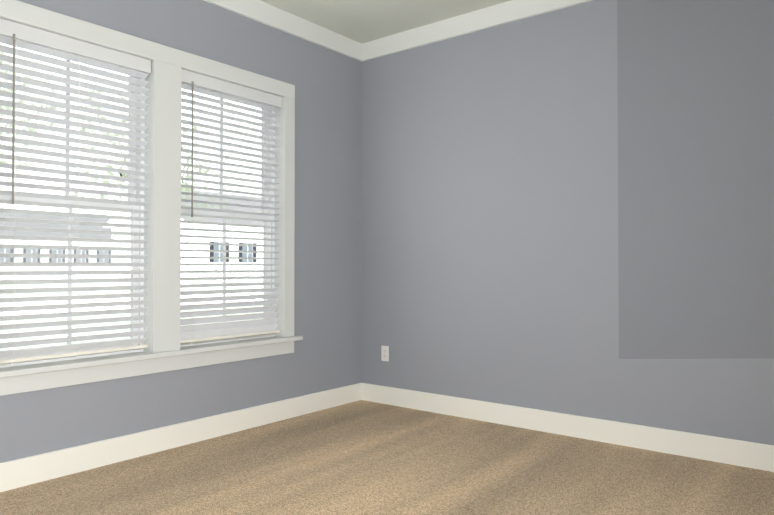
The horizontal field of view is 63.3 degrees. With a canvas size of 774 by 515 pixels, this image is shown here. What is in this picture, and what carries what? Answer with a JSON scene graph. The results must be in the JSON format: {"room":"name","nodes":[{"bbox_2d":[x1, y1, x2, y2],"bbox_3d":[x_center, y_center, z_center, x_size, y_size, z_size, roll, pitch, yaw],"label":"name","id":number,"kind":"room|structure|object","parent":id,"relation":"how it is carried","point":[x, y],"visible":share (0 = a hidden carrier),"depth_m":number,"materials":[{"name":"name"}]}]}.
{"room":"empty bedroom","nodes":[
{"label":"empty bedroom","id":0,"kind":"room"},
{"bbox_2d":[0,0,361,462],"bbox_3d":[-1.690,-0.302,3.100,0.160,2.740,4.920,-1,-1,38],"label":"wall","id":1,"kind":"structure","parent":0,"point":[326,354],"depth_m":4.16,"materials":[{"name":"grey paint"}]},
{"bbox_2d":[0,35,144,367],"bbox_3d":[-1.641,-0.281,3.233,0.094,1.658,0.820,-1,-1,38],"label":"window unit","id":2,"kind":"structure","parent":1,"relation":"in","point":[36,199],"depth_m":3.30,"materials":[{"name":"white plastic"}]},
{"bbox_2d":[0,18,150,364],"bbox_3d":[-1.564,-0.295,3.172,0.080,1.597,0.776,-1,-1,38],"label":"window blind","id":3,"kind":"object","parent":2,"relation":"attached to","point":[38,37],"visible":0.94,"depth_m":3.15,"materials":[{"name":"white plastic"}]},
{"bbox_2d":[0,17,282,352],"bbox_3d":[-1.275,-0.291,3.556,0.078,1.630,1.780,-1,-1,38],"label":"liner","id":4,"kind":"object","parent":1,"relation":"attached to","point":[148,230],"visible":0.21,"depth_m":3.50,"materials":[{"name":"white wood"}]},
{"bbox_2d":[0,0,294,395],"bbox_3d":[-1.237,-0.275,3.525,0.020,1.823,1.930,-1,-1,38],"label":"window trim","id":5,"kind":"structure","parent":1,"relation":"in","point":[169,64],"depth_m":3.52,"materials":[{"name":"white wood"}]},
{"bbox_2d":[180,69,281,344],"bbox_3d":[-0.967,-0.284,3.924,0.080,1.600,0.776,-1,-1,38],"label":"window blind","id":6,"kind":"object","parent":5,"relation":"attached to","point":[212,330],"visible":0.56,"depth_m":3.90,"materials":[{"name":"white plastic"}]},
{"bbox_2d":[0,335,302,377],"bbox_3d":[-1.263,0.538,3.535,0.150,0.028,2.030,-1,-1,38],"label":"sill","id":7,"kind":"structure","parent":1,"relation":"attached to","point":[13,371],"depth_m":3.33,"materials":[{"name":"white wood"}]},
{"bbox_2d":[0,383,359,491],"bbox_3d":[-1.621,1.003,3.028,0.016,0.128,4.600,-1,-1,38],"label":"baseboard","id":8,"kind":"structure","parent":1,"relation":"attached to","point":[22,472],"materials":[{"name":"white wood"}]},
{"bbox_2d":[180,82,274,346],"bbox_3d":[-1.044,-0.271,3.985,0.094,1.658,0.820,-1,-1,38],"label":"window unit","id":9,"kind":"structure","parent":1,"relation":"in","point":[267,255],"depth_m":4.16,"materials":[{"name":"white plastic"}]},
{"bbox_2d":[204,0,363,61],"bbox_3d":[-1.617,-1.605,3.059,0.026,0.134,4.600,-1,-1,38],"label":"crown molding","id":10,"kind":"structure","parent":1,"relation":"attached to","point":[257,10],"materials":[{"name":"white wood"}]},
{"bbox_2d":[260,0,510,43],"bbox_3d":[0.136,-1.741,1.670,4.820,0.100,4.920,-1,-1,38],"label":"ceiling","id":11,"kind":"structure","parent":0,"point":[362,21],"depth_m":4.25,"materials":[{"name":"grey paint"}]},
{"bbox_2d":[0,400,773,514],"bbox_3d":[0.136,1.099,1.633,4.820,0.100,4.920,-1,-1,38],"label":"floor","id":12,"kind":"structure","parent":0,"point":[361,457],"depth_m":3.05,"materials":[{"name":"carpet"}]},
{"bbox_2d":[361,0,773,444],"bbox_3d":[1.678,-0.297,3.466,4.660,2.740,0.160,-1,-1,38],"label":"wall","id":13,"kind":"structure","parent":0,"point":[568,210],"depth_m":3.76,"materials":[{"name":"grey paint"}]},
{"bbox_2d":[381,346,388,361],"bbox_3d":[-0.015,0.717,4.689,0.070,0.114,0.008,-1,-1,38],"label":"duplex electrical outlet","id":14,"kind":"object","parent":13,"relation":"attached to","point":[384,353],"visible":1,"depth_m":4.68,"materials":[{"name":"white plastic"}]},
{"bbox_2d":[364,0,592,60],"bbox_3d":[1.557,-1.600,3.460,4.440,0.134,0.026,-1,-1,38],"label":"crown molding","id":15,"kind":"structure","parent":13,"relation":"attached to","point":[438,31],"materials":[{"name":"white wood"}]},
{"bbox_2d":[360,383,773,471],"bbox_3d":[1.560,1.009,3.429,4.440,0.128,0.016,-1,-1,38],"label":"baseboard","id":16,"kind":"structure","parent":13,"relation":"attached to","point":[759,456],"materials":[{"name":"white wood"}]},
{"label":"outside","id":17,"kind":"structure","parent":0,"visible":0},
{"bbox_2d":[0,283,262,349],"bbox_3d":[-37.940,2.292,53.927,119.820,0.200,150.000,-1,-1,38],"label":"lawn","id":18,"kind":"structure","parent":17,"point":[62,310],"depth_m":22.02,"materials":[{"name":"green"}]},
{"bbox_2d":[0,49,72,172],"bbox_3d":[-5.938,-0.683,8.709,2.690,4.551,2.553,-1,-1,38],"label":"tree","id":19,"kind":"object","parent":18,"relation":"on","point":[30,129],"depth_m":9.05,"materials":[{"name":"green plant"}]},
{"bbox_2d":[0,212,110,279],"bbox_3d":[-33.374,-1.066,62.797,8.800,6.750,17.300,-1,-1,38],"label":"house","id":20,"kind":"structure","parent":18,"relation":"on","point":[36,225],"depth_m":59.31,"materials":[{"name":"white"}]},
{"bbox_2d":[64,87,229,220],"bbox_3d":[-4.556,-0.808,11.867,2.378,4.886,3.015,-1,-1,38],"label":"tree","id":21,"kind":"object","parent":18,"relation":"on","point":[126,175],"depth_m":11.68,"materials":[{"name":"green plant"}]},
{"bbox_2d":[106,190,262,289],"bbox_3d":[-10.871,-1.276,46.916,9.800,6.750,16.200,-1,-1,38],"label":"house","id":22,"kind":"structure","parent":18,"relation":"on","point":[213,247],"depth_m":41.10,"materials":[{"name":"white"}]},
{"bbox_2d":[185,267,262,283],"bbox_3d":[-6.588,1.218,43.732,1.487,1.383,16.924,-1,-1,38],"label":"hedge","id":23,"kind":"object","parent":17,"point":[226,274],"depth_m":39.04,"materials":[{"name":"green plant"}]}
]}

